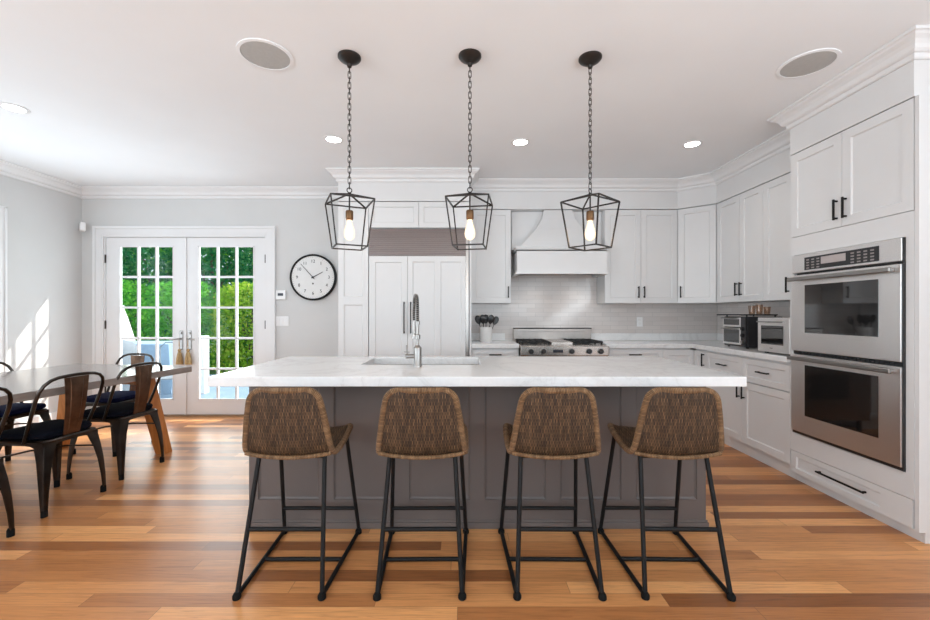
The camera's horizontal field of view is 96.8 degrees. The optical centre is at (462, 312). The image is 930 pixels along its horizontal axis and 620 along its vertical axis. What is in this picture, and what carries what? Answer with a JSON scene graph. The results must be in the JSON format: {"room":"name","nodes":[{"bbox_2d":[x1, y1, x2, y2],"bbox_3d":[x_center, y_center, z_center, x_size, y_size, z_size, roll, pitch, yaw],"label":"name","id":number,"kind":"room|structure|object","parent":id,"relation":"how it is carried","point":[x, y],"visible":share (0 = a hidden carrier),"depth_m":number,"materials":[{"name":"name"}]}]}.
{"room":"kitchen","nodes":[
{"label":"kitchen","id":0,"kind":"room"},
{"bbox_2d":[0,174,81,421],"bbox_3d":[-4.645,-0.125,0.875,0.150,2.730,8.150,0,0,0],"label":"wall","id":1,"kind":"structure","parent":0,"point":[45,237],"depth_m":4.49,"materials":[{"name":"paint"}]},
{"bbox_2d":[0,206,7,371],"bbox_3d":[-4.553,-0.085,3.110,0.033,1.940,2.010,0,0,0],"label":"trim","id":2,"kind":"structure","parent":1,"relation":"attached to","point":[3,210],"depth_m":4.09,"materials":[{"name":"paint"}]},
{"bbox_2d":[14,411,56,427],"bbox_3d":[-4.561,1.173,0.875,0.017,0.135,8.110,0,0,0],"label":"baseboard","id":3,"kind":"structure","parent":1,"relation":"attached to","point":[53,415],"depth_m":4.40,"materials":[{"name":"paint"}]},
{"bbox_2d":[82,199,338,409],"bbox_3d":[-0.760,-0.125,5.025,7.920,2.730,0.150,0,0,0],"label":"wall","id":4,"kind":"structure","parent":0,"point":[301,225],"depth_m":4.95,"materials":[{"name":"paint"}]},
{"bbox_2d":[79,222,85,231],"bbox_3d":[-4.487,-1.015,4.867,0.090,0.100,0.051,0,0,42],"label":"sensor","id":5,"kind":"object","parent":4,"relation":"attached to","point":[82,225],"visible":1,"depth_m":4.84,"materials":[{"name":"white plastic"}]},
{"bbox_2d":[104,238,183,413],"bbox_3d":[-3.815,0.157,4.950,0.966,2.122,0.109,0,0,0],"label":"door","id":6,"kind":"structure","parent":4,"relation":"in","point":[113,257],"depth_m":4.96,"materials":[{"name":"paint"}]},
{"bbox_2d":[176,342,182,364],"bbox_3d":[-3.382,0.453,4.927,0.076,0.318,0.074,0,0,0],"label":"tassel","id":7,"kind":"object","parent":6,"relation":"hanging from","point":[179,359],"visible":1,"depth_m":4.91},
{"bbox_2d":[92,226,275,406],"bbox_3d":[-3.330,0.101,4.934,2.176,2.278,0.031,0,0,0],"label":"trim","id":8,"kind":"structure","parent":4,"relation":"attached to","point":[98,232],"depth_m":4.93,"materials":[{"name":"paint"}]},
{"bbox_2d":[184,238,186,414],"bbox_3d":[-3.331,0.157,4.955,0.028,2.122,0.013,0,0,0],"label":"door frame","id":9,"kind":"structure","parent":4,"relation":"attached to","point":[185,239],"depth_m":4.95,"materials":[{"name":"paint"}]},
{"bbox_2d":[164,414,243,415],"bbox_3d":[-3.330,1.231,5.020,1.916,0.018,0.140,0,0,0],"label":"trim","id":10,"kind":"structure","parent":4,"relation":"attached to","point":[164,414],"depth_m":4.95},
{"bbox_2d":[187,238,265,413],"bbox_3d":[-2.846,0.157,4.950,0.968,2.122,0.109,0,0,0],"label":"door","id":11,"kind":"structure","parent":4,"relation":"in","point":[195,404],"depth_m":4.96,"materials":[{"name":"paint"}]},
{"bbox_2d":[184,340,191,364],"bbox_3d":[-3.280,0.453,4.927,0.076,0.318,0.074,0,0,0],"label":"tassel","id":12,"kind":"object","parent":11,"relation":"hanging from","point":[188,361],"visible":1,"depth_m":4.91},
{"bbox_2d":[276,290,285,299],"bbox_3d":[-2.178,-0.215,4.937,0.120,0.110,0.024,0,0,0],"label":"thermostat","id":13,"kind":"object","parent":4,"relation":"attached to","point":[280,294],"visible":1,"depth_m":4.93,"materials":[{"name":"white plastic"}]},
{"bbox_2d":[276,316,288,325],"bbox_3d":[-2.168,0.097,4.944,0.162,0.114,0.010,0,0,0],"label":"light switch","id":14,"kind":"object","parent":4,"relation":"attached to","point":[280,320],"visible":1,"depth_m":4.94,"materials":[{"name":"white plastic"}]},
{"bbox_2d":[290,254,336,300],"bbox_3d":[-1.785,-0.425,4.925,0.552,0.552,0.048,0,0,0],"label":"wall clock","id":15,"kind":"object","parent":4,"relation":"attached to","point":[313,277],"visible":1,"depth_m":4.91,"materials":[{"name":"black metal"}]},
{"bbox_2d":[0,25,929,198],"bbox_3d":[-0.760,-1.429,0.880,7.619,0.120,8.140,0,0,0],"label":"trim","id":16,"kind":"structure","parent":4,"relation":"attached to","point":[914,43],"depth_m":4.31,"materials":[{"name":"paint"}]},
{"bbox_2d":[471,210,510,303],"bbox_3d":[0.317,-0.640,4.788,0.449,1.060,0.320,0,0,0],"label":"upper cabinet","id":17,"kind":"object","parent":4,"relation":"attached to","point":[491,267],"visible":0.97,"depth_m":4.67,"materials":[{"name":"paint"}]},
{"bbox_2d":[511,210,608,276],"bbox_3d":[1.079,-0.797,4.710,1.038,0.744,0.460,0,0,0],"label":"range hood","id":18,"kind":"object","parent":4,"relation":"attached to","point":[539,245],"visible":0.93,"depth_m":4.55,"materials":[{"name":"paint"}]},
{"bbox_2d":[471,254,716,349],"bbox_3d":[1.564,-0.035,4.942,2.944,1.350,0.013,0,0,0],"label":"backsplash","id":19,"kind":"structure","parent":4,"relation":"attached to","point":[537,300],"depth_m":4.94,"materials":[{"name":"tile"}]},
{"bbox_2d":[637,317,642,326],"bbox_3d":[2.110,0.105,4.931,0.070,0.114,0.009,0,0,0],"label":"power outlet","id":20,"kind":"object","parent":19,"relation":"attached to","point":[639,319],"visible":1,"depth_m":4.93,"materials":[{"name":"white plastic"}]},
{"bbox_2d":[471,333,722,340],"bbox_3d":[1.565,0.282,4.010,2.939,0.085,1.849,0,0,0],"label":"trim","id":21,"kind":"structure","parent":4,"relation":"attached to","point":[474,336],"depth_m":4.91,"materials":[{"name":"stone"}]},
{"bbox_2d":[597,210,676,303],"bbox_3d":[2.010,-0.640,4.788,0.815,1.060,0.320,0,0,0],"label":"upper cabinet","id":22,"kind":"object","parent":4,"relation":"attached to","point":[642,257],"visible":1,"depth_m":4.67,"materials":[{"name":"paint"}]},
{"bbox_2d":[672,204,724,303],"bbox_3d":[2.729,-0.640,4.679,0.616,1.060,0.516,0,0,0],"label":"upper cabinet","id":23,"kind":"object","parent":4,"relation":"attached to","point":[696,226],"visible":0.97,"depth_m":4.54,"materials":[{"name":"paint"}]},
{"bbox_2d":[0,0,929,185],"bbox_3d":[-0.760,-1.550,0.875,7.920,0.120,8.450,0,0,0],"label":"ceiling","id":24,"kind":"structure","parent":0,"point":[115,92],"depth_m":2.69,"materials":[{"name":"paint"}]},
{"bbox_2d":[0,102,29,113],"bbox_3d":[-3.260,-1.487,3.000,0.164,0.005,0.164,0,0,0],"label":"recessed light","id":25,"kind":"object","parent":24,"relation":"in","point":[8,106],"visible":1,"depth_m":3.00,"materials":[{"name":"paint"}]},
{"bbox_2d":[236,38,293,70],"bbox_3d":[-1.140,-1.486,2.385,0.300,0.007,0.300,0,0,0],"label":"ceiling speaker","id":26,"kind":"object","parent":24,"relation":"attached to","point":[264,54],"visible":1,"depth_m":2.37,"materials":[{"name":"paint"}]},
{"bbox_2d":[323,135,342,143],"bbox_3d":[-1.110,-1.487,3.540,0.164,0.005,0.164,0,0,0],"label":"recessed light","id":27,"kind":"object","parent":24,"relation":"in","point":[329,138],"visible":1,"depth_m":3.54,"materials":[{"name":"white"}]},
{"bbox_2d":[325,49,374,250],"bbox_3d":[-0.660,-0.934,2.400,0.247,1.111,0.248,0,0,-25],"label":"pendant lantern","id":28,"kind":"object","parent":24,"relation":"hanging from","point":[350,58],"visible":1,"depth_m":2.38,"materials":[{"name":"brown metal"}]},
{"bbox_2d":[346,210,352,219],"bbox_3d":[-0.660,-0.569,2.400,0.044,0.058,0.043,0,0,-25],"label":"socket","id":29,"kind":"object","parent":28,"relation":"attached to","point":[349,213],"depth_m":2.38,"materials":[{"name":"gold metal"}]},
{"bbox_2d":[445,48,492,249],"bbox_3d":[0.040,-0.934,2.390,0.247,1.111,0.247,0,0,9],"label":"pendant lantern","id":30,"kind":"object","parent":24,"relation":"hanging from","point":[469,56],"visible":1,"depth_m":2.38,"materials":[{"name":"black metal"}]},
{"bbox_2d":[466,210,473,219],"bbox_3d":[0.040,-0.569,2.390,0.044,0.058,0.043,0,0,9],"label":"socket","id":31,"kind":"object","parent":30,"relation":"attached to","point":[469,213],"depth_m":2.37,"materials":[{"name":"gold metal"}]},
{"bbox_2d":[511,138,529,145],"bbox_3d":[0.500,-1.487,3.600,0.164,0.005,0.164,0,0,0],"label":"recessed light","id":32,"kind":"object","parent":24,"relation":"in","point":[520,141],"visible":1,"depth_m":3.60,"materials":[{"name":"white"}]},
{"bbox_2d":[560,51,619,250],"bbox_3d":[0.742,-0.934,2.410,0.247,1.111,0.247,0,0,-43],"label":"pendant lantern","id":33,"kind":"object","parent":24,"relation":"hanging from","point":[589,59],"visible":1,"depth_m":2.40,"materials":[{"name":"black metal"}]},
{"bbox_2d":[586,210,593,220],"bbox_3d":[0.742,-0.569,2.410,0.044,0.058,0.043,0,0,-43],"label":"socket","id":34,"kind":"object","parent":33,"relation":"attached to","point":[589,214],"depth_m":2.39,"materials":[{"name":"brown wood"}]},
{"bbox_2d":[682,140,702,147],"bbox_3d":[2.020,-1.487,3.640,0.164,0.005,0.164,0,0,0],"label":"recessed light","id":35,"kind":"object","parent":24,"relation":"in","point":[690,144],"visible":1,"depth_m":3.64,"materials":[{"name":"white"}]},
{"bbox_2d":[776,48,840,78],"bbox_3d":[2.060,-1.486,2.470,0.300,0.007,0.300,0,0,0],"label":"ceiling speaker","id":36,"kind":"object","parent":24,"relation":"attached to","point":[808,63],"visible":1,"depth_m":2.45,"materials":[{"name":"paint"}]},
{"bbox_2d":[0,416,929,619],"bbox_3d":[-0.760,1.300,0.875,7.920,0.120,8.450,0,0,0],"label":"floor","id":37,"kind":"structure","parent":0,"point":[163,541],"depth_m":2.12,"materials":[{"name":"brown wood"}]},
{"bbox_2d":[0,387,14,537],"bbox_3d":[-2.728,0.814,2.134,0.446,0.852,0.452,0,0,6],"label":"dining chair","id":38,"kind":"object","parent":37,"relation":"on","point":[5,489],"visible":1,"depth_m":2.28,"materials":[{"name":"black metal"}]},
{"bbox_2d":[0,362,50,461],"bbox_3d":[-3.637,0.814,3.261,0.446,0.852,0.452,0,0,6],"label":"dining chair","id":39,"kind":"object","parent":37,"relation":"on","point":[18,410],"visible":0.49,"depth_m":3.33,"materials":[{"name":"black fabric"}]},
{"bbox_2d":[0,403,45,417],"bbox_3d":[-3.618,0.762,3.259,0.350,0.050,0.376,0,0,6],"label":"cushion","id":40,"kind":"object","parent":39,"relation":"on","point":[18,409],"depth_m":3.26,"materials":[{"name":"blue fabric"}]},
{"bbox_2d":[0,371,105,517],"bbox_3d":[-2.718,0.814,2.714,0.446,0.852,0.452,0,0,7],"label":"dining chair","id":41,"kind":"object","parent":37,"relation":"on","point":[46,438],"visible":1,"depth_m":2.65,"materials":[{"name":"metal"}]},
{"bbox_2d":[0,419,91,440],"bbox_3d":[-2.737,0.762,2.716,0.350,0.050,0.376,0,0,7],"label":"cushion","id":42,"kind":"object","parent":41,"relation":"on","point":[49,430],"depth_m":2.62,"materials":[{"name":"black fabric"}]},
{"bbox_2d":[0,364,191,453],"bbox_3d":[-3.299,0.860,2.476,1.298,0.760,2.750,0,0,8],"label":"dining table","id":43,"kind":"object","parent":37,"relation":"on","point":[24,385],"visible":0.65,"depth_m":3.33,"materials":[{"name":"white stone"}]},
{"bbox_2d":[73,353,153,456],"bbox_3d":[-3.189,0.814,3.807,0.452,0.852,0.446,0,0,8],"label":"dining chair","id":44,"kind":"object","parent":37,"relation":"on","point":[119,396],"visible":0.29,"depth_m":3.73,"materials":[{"name":"metal"}]},
{"bbox_2d":[86,391,134,402],"bbox_3d":[-3.192,0.762,3.788,0.376,0.050,0.350,0,0,8],"label":"cushion","id":45,"kind":"object","parent":44,"relation":"on","point":[119,396],"depth_m":3.69,"materials":[{"name":"blue fabric"}]},
{"bbox_2d":[66,362,163,480],"bbox_3d":[-2.718,0.814,3.274,0.446,0.852,0.452,0,0,6],"label":"dining chair","id":46,"kind":"object","parent":37,"relation":"on","point":[119,414],"visible":0.88,"depth_m":3.18,"materials":[{"name":"black metal"}]},
{"bbox_2d":[83,402,152,417],"bbox_3d":[-2.737,0.762,3.276,0.350,0.050,0.376,0,0,6],"label":"cushion","id":47,"kind":"object","parent":46,"relation":"on","point":[120,409],"depth_m":3.19,"materials":[{"name":"black fabric"}]},
{"bbox_2d":[232,387,361,600],"bbox_3d":[-0.797,0.784,2.058,0.454,0.911,0.568,0,0,0],"label":"bar stool","id":48,"kind":"object","parent":37,"relation":"on","point":[292,423],"visible":1,"depth_m":1.85,"materials":[{"name":"wicker"}]},
{"bbox_2d":[338,202,368,355],"bbox_3d":[-1.151,0.035,4.638,0.316,2.410,0.615,0,0,0],"label":"pantry cabinet","id":49,"kind":"object","parent":37,"relation":"on","point":[353,266],"visible":0.53,"depth_m":4.34,"materials":[{"name":"paint"}]},
{"bbox_2d":[369,229,468,355],"bbox_3d":[-0.464,0.168,4.619,1.047,2.105,0.642,0,0,0],"label":"refrigerator","id":50,"kind":"object","parent":37,"relation":"on","point":[403,263],"visible":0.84,"depth_m":4.34,"materials":[{"name":"wood"}]},
{"bbox_2d":[369,202,468,228],"bbox_3d":[-0.461,-1.031,4.638,1.056,0.278,0.615,0,0,0],"label":"upper cabinet","id":51,"kind":"object","parent":50,"relation":"on","point":[386,215],"visible":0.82,"depth_m":4.33,"materials":[{"name":"paint"}]},
{"bbox_2d":[373,387,468,601],"bbox_3d":[-0.190,0.784,2.058,0.454,0.911,0.568,0,0,0],"label":"bar stool","id":52,"kind":"object","parent":37,"relation":"on","point":[414,423],"visible":1,"depth_m":1.85,"materials":[{"name":"brown wicker"}]},
{"bbox_2d":[469,240,470,355],"bbox_3d":[0.079,0.035,4.638,0.020,2.410,0.615,0,0,0],"label":"panel","id":53,"kind":"object","parent":37,"relation":"on","point":[469,240],"visible":0.36,"depth_m":4.34,"materials":[{"name":"paint"}]},
{"bbox_2d":[249,387,708,528],"bbox_3d":[0.084,0.809,2.739,2.659,0.862,0.737,0,0,0],"label":"kitchen island","id":54,"kind":"object","parent":37,"relation":"on","point":[485,410],"visible":0.34,"depth_m":2.39,"materials":[{"name":"paint"}]},
{"bbox_2d":[207,356,746,386],"bbox_3d":[0.071,0.351,2.605,2.759,0.050,0.990,0,0,0],"label":"island countertop","id":55,"kind":"structure","parent":54,"relation":"on","point":[291,371],"depth_m":2.26,"materials":[{"name":"stone"}]},
{"bbox_2d":[404,294,421,366],"bbox_3d":[-0.304,0.102,2.589,0.109,0.447,0.192,0,0,0],"label":"faucet","id":56,"kind":"object","parent":55,"relation":"on","point":[417,355],"visible":1,"depth_m":2.51,"materials":[{"name":"silver metal"}]},
{"bbox_2d":[374,364,477,364],"bbox_3d":[-0.269,0.479,2.815,0.789,0.202,0.442,0,0,0],"label":"sink","id":57,"kind":"object","parent":55,"relation":"in","point":[374,364],"visible":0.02,"depth_m":3.03,"materials":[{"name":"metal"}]},
{"bbox_2d":[471,347,518,355],"bbox_3d":[0.341,0.805,4.641,0.497,0.869,0.607,0,0,0],"label":"base cabinet","id":58,"kind":"object","parent":37,"relation":"on","point":[474,351],"visible":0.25,"depth_m":4.37,"materials":[{"name":"paint"}]},
{"bbox_2d":[471,340,518,347],"bbox_3d":[0.342,0.348,4.638,0.501,0.044,0.592,0,0,0],"label":"countertop","id":59,"kind":"structure","parent":58,"relation":"on","point":[474,343],"depth_m":4.34,"materials":[{"name":"stone"}]},
{"bbox_2d":[480,327,491,341],"bbox_3d":[0.262,0.241,4.700,0.140,0.168,0.140,0,0,0],"label":"utensil crock","id":60,"kind":"object","parent":59,"relation":"on","point":[485,332],"visible":0.97,"depth_m":4.64,"materials":[{"name":"ceramic"}]},
{"bbox_2d":[475,315,480,325],"bbox_3d":[0.193,0.169,4.748,0.114,0.281,0.025,0,0,15],"label":"spoon","id":61,"kind":"object","parent":60,"relation":"in","point":[477,318],"visible":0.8,"depth_m":4.75,"materials":[{"name":"black plastic"}]},
{"bbox_2d":[480,315,485,326],"bbox_3d":[0.228,0.163,4.647,0.079,0.291,0.034,0,0,-28],"label":"spoon","id":62,"kind":"object","parent":60,"relation":"in","point":[482,317],"visible":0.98,"depth_m":4.64,"materials":[{"name":"black plastic"}]},
{"bbox_2d":[488,315,493,326],"bbox_3d":[0.305,0.164,4.648,0.087,0.289,0.031,0,0,24],"label":"spoon","id":63,"kind":"object","parent":60,"relation":"in","point":[491,317],"visible":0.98,"depth_m":4.64,"materials":[{"name":"black plastic"}]},
{"bbox_2d":[492,316,498,328],"bbox_3d":[0.344,0.173,4.746,0.138,0.272,0.020,0,0,-13],"label":"spatula","id":64,"kind":"object","parent":60,"relation":"in","point":[496,318],"visible":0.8,"depth_m":4.75,"materials":[{"name":"black plastic"}]},
{"bbox_2d":[498,387,606,601],"bbox_3d":[0.422,0.784,2.058,0.454,0.911,0.568,0,0,0],"label":"bar stool","id":65,"kind":"object","parent":37,"relation":"on","point":[550,423],"visible":1,"depth_m":1.85,"materials":[{"name":"brown wicker"}]},
{"bbox_2d":[513,328,608,355],"bbox_3d":[1.053,0.708,4.558,0.914,1.064,0.718,0,0,0],"label":"range","id":66,"kind":"object","parent":37,"relation":"on","point":[531,341],"visible":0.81,"depth_m":4.46,"materials":[{"name":"metal"}]},
{"bbox_2d":[516,342,602,346],"bbox_3d":[1.053,0.352,4.613,0.914,0.024,0.498,0,0,0],"label":"cooktop","id":67,"kind":"object","parent":66,"relation":"in","point":[520,343],"depth_m":4.39,"materials":[{"name":"metal"}]},
{"bbox_2d":[609,348,662,357],"bbox_3d":[1.816,0.805,4.641,0.598,0.869,0.607,0,0,0],"label":"base cabinet","id":68,"kind":"object","parent":37,"relation":"on","point":[658,352],"visible":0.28,"depth_m":4.37,"materials":[{"name":"paint"}]},
{"bbox_2d":[598,387,735,601],"bbox_3d":[0.982,0.784,2.058,0.454,0.911,0.568,0,0,1],"label":"bar stool","id":69,"kind":"object","parent":37,"relation":"on","point":[674,423],"visible":1,"depth_m":1.85,"materials":[{"name":"brown wicker"}]},
{"bbox_2d":[662,348,693,364],"bbox_3d":[2.288,0.805,4.657,0.342,0.869,0.575,0,0,0],"label":"base cabinet","id":70,"kind":"object","parent":37,"relation":"on","point":[685,355],"visible":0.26,"depth_m":4.37,"materials":[{"name":"paint"}]},
{"bbox_2d":[694,349,707,367],"bbox_3d":[2.724,0.805,4.256,0.632,0.869,0.217,0,0,0],"label":"base cabinet","id":71,"kind":"object","parent":37,"relation":"on","point":[699,355],"visible":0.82,"depth_m":4.26,"materials":[{"name":"paint"}]},
{"bbox_2d":[706,351,746,453],"bbox_3d":[2.724,0.805,3.880,0.632,0.869,0.533,0,0,0],"label":"base cabinet","id":72,"kind":"object","parent":37,"relation":"on","point":[731,401],"visible":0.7,"depth_m":3.78,"materials":[{"name":"paint"}]},
{"bbox_2d":[740,356,795,478],"bbox_3d":[2.724,0.805,3.346,0.632,0.869,0.529,0,0,0],"label":"base cabinet","id":73,"kind":"object","parent":37,"relation":"on","point":[765,398],"visible":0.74,"depth_m":3.33,"materials":[{"name":"paint"}]},
{"bbox_2d":[598,340,789,362],"bbox_3d":[2.274,0.348,4.008,1.520,0.044,1.852,0,0,0],"label":"countertop","id":74,"kind":"structure","parent":73,"relation":"on","point":[710,345],"depth_m":4.34,"materials":[{"name":"stone"}]},
{"bbox_2d":[717,314,781,348],"bbox_3d":[2.705,0.169,3.917,0.380,0.314,0.355,0,0,0],"label":"toaster oven","id":75,"kind":"object","parent":74,"relation":"on","point":[741,330],"visible":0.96,"depth_m":3.78,"materials":[{"name":"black metal"}]},
{"bbox_2d":[756,318,789,355],"bbox_3d":[2.625,0.181,3.264,0.420,0.288,0.335,0,0,0],"label":"toaster oven","id":76,"kind":"object","parent":74,"relation":"on","point":[773,333],"visible":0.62,"depth_m":3.24,"materials":[{"name":"metal"}]},
{"bbox_2d":[790,95,929,543],"bbox_3d":[2.728,0.035,2.645,0.640,2.410,0.868,0,0,0],"label":"tall cabinet","id":77,"kind":"object","parent":37,"relation":"on","point":[869,181],"visible":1,"depth_m":2.41,"materials":[{"name":"paint"}]},
{"bbox_2d":[787,237,905,471],"bbox_3d":[2.685,0.229,2.659,0.630,1.291,0.768,0,0,0],"label":"double oven","id":78,"kind":"object","parent":77,"relation":"in","point":[848,304],"visible":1,"depth_m":2.56,"materials":[{"name":"silver metal"}]},
{"bbox_2d":[338,60,929,211],"bbox_3d":[0.870,-1.331,3.591,4.359,0.315,2.715,0,0,0],"label":"soffit","id":79,"kind":"structure","parent":0,"point":[912,79],"depth_m":4.33,"materials":[{"name":"paint"}]},
{"bbox_3d":[3.125,-0.125,0.875,0.150,2.730,8.150,0,0,0],"label":"wall","id":80,"kind":"structure","parent":0,"visible":0},
{"bbox_2d":[717,185,779,302],"bbox_3d":[2.859,-0.640,4.079,0.352,1.060,0.680,0,0,0],"label":"upper cabinet","id":81,"kind":"object","parent":80,"relation":"attached to","point":[739,217],"visible":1,"depth_m":4.03,"materials":[{"name":"paint"}]},
{"bbox_2d":[717,301,789,333],"bbox_3d":[3.043,0.266,4.009,0.012,0.748,1.852,0,0,0],"label":"backsplash","id":82,"kind":"structure","parent":80,"relation":"attached to","point":[782,309],"depth_m":4.32,"materials":[{"name":"tile"}]},
{"bbox_2d":[763,173,790,300],"bbox_3d":[2.859,-0.640,3.410,0.352,1.060,0.654,0,0,0],"label":"upper cabinet","id":83,"kind":"object","parent":80,"relation":"attached to","point":[776,192],"visible":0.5,"depth_m":3.58,"materials":[{"name":"paint"}]},
{"label":"outside","id":84,"kind":"structure","parent":0,"visible":0},
{"bbox_2d":[209,347,250,373],"bbox_3d":[-7.500,1.790,19.500,45.000,0.100,21.000,0,0,0],"label":"ground","id":85,"kind":"structure","parent":84,"point":[211,371],"depth_m":12.50,"materials":[{"name":"green plant"}]},
{"bbox_2d":[122,247,136,327],"bbox_3d":[-11.408,-0.841,13.002,1.822,5.168,1.972,0,0,0],"label":"leafy tree","id":86,"kind":"object","parent":85,"relation":"on","point":[123,258],"visible":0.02,"depth_m":13.30,"materials":[{"name":"green plant"}]},
{"bbox_2d":[122,279,154,340],"bbox_3d":[-8.898,0.418,10.600,1.813,2.658,1.321,0,0,0],"label":"bush","id":87,"kind":"object","parent":85,"relation":"on","point":[128,284],"visible":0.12,"depth_m":10.46,"materials":[{"name":"green plant"}]},
{"bbox_2d":[122,247,167,325],"bbox_3d":[-12.271,-1.358,15.571,2.307,6.202,2.019,0,0,0],"label":"leafy tree","id":88,"kind":"object","parent":85,"relation":"on","point":[150,247],"visible":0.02,"depth_m":15.36,"materials":[{"name":"green plant"}]},
{"bbox_2d":[122,247,172,340],"bbox_3d":[-9.656,-0.963,12.995,1.806,5.413,1.982,0,0,0],"label":"leafy tree","id":89,"kind":"object","parent":85,"relation":"on","point":[168,256],"visible":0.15,"depth_m":12.51,"materials":[{"name":"green plant"}]},
{"bbox_2d":[141,280,223,371],"bbox_3d":[-7.112,0.444,10.493,1.830,2.606,1.335,0,0,0],"label":"bush","id":90,"kind":"object","parent":85,"relation":"on","point":[164,299],"visible":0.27,"depth_m":10.25,"materials":[{"name":"green plant"}]},
{"bbox_2d":[159,247,227,329],"bbox_3d":[-10.113,-1.337,15.598,2.365,6.159,2.096,0,0,0],"label":"leafy tree","id":91,"kind":"object","parent":85,"relation":"on","point":[161,250],"visible":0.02,"depth_m":15.01,"materials":[{"name":"green plant"}]},
{"bbox_2d":[171,247,245,364],"bbox_3d":[-7.899,-0.836,12.998,1.803,5.159,1.990,0,0,0],"label":"leafy tree","id":92,"kind":"object","parent":85,"relation":"on","point":[228,268],"visible":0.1,"depth_m":12.62,"materials":[{"name":"green plant"}]},
{"bbox_2d":[209,281,252,373],"bbox_3d":[-5.306,0.488,10.398,1.849,2.597,1.368,0,0,0],"label":"bush","id":93,"kind":"object","parent":85,"relation":"on","point":[230,301],"visible":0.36,"depth_m":10.04,"materials":[{"name":"green plant"}]},
{"bbox_2d":[220,247,252,356],"bbox_3d":[-7.904,-1.359,15.595,2.327,6.205,2.039,0,0,0],"label":"leafy tree","id":94,"kind":"object","parent":85,"relation":"on","point":[252,247],"visible":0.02,"depth_m":14.95,"materials":[{"name":"green plant"}]},
{"bbox_2d":[230,247,252,356],"bbox_3d":[-6.139,-0.948,12.991,1.843,5.384,2.014,0,0,0],"label":"leafy tree","id":95,"kind":"object","parent":85,"relation":"on","point":[243,257],"visible":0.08,"depth_m":12.32,"materials":[{"name":"green plant"}]},
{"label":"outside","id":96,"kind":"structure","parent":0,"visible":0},
{"bbox_2d":[161,374,248,398],"bbox_3d":[-5.000,1.400,7.055,18.000,0.120,3.890,0,0,0],"label":"deck","id":97,"kind":"object","parent":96,"point":[225,392],"visible":0.11,"depth_m":6.79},
{"bbox_2d":[122,305,134,340],"bbox_3d":[-7.000,0.590,8.500,0.500,1.500,0.500,0,0,0],"label":"patio umbrella","id":98,"kind":"object","parent":97,"relation":"on","point":[127,331],"visible":0.21,"depth_m":8.46,"materials":[{"name":"white fabric"}]},
{"bbox_2d":[122,340,136,390],"bbox_3d":[-5.350,0.873,6.350,0.720,0.935,0.720,0,0,0],"label":"covered grill","id":99,"kind":"object","parent":97,"relation":"on","point":[127,346],"visible":0.12,"depth_m":6.25,"materials":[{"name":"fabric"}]},
{"bbox_2d":[130,341,172,393],"bbox_3d":[-5.725,0.930,7.300,1.850,0.820,1.000,0,0,0],"label":"patio table","id":100,"kind":"object","parent":97,"relation":"on","point":[148,347],"visible":0.14,"depth_m":6.86,"materials":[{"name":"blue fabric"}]},
{"bbox_2d":[159,342,172,398],"bbox_3d":[-4.053,0.876,5.760,0.418,0.929,0.436,0,0,-20],"label":"patio chair","id":101,"kind":"object","parent":97,"relation":"on","point":[170,377],"visible":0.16,"depth_m":5.86,"materials":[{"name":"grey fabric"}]},
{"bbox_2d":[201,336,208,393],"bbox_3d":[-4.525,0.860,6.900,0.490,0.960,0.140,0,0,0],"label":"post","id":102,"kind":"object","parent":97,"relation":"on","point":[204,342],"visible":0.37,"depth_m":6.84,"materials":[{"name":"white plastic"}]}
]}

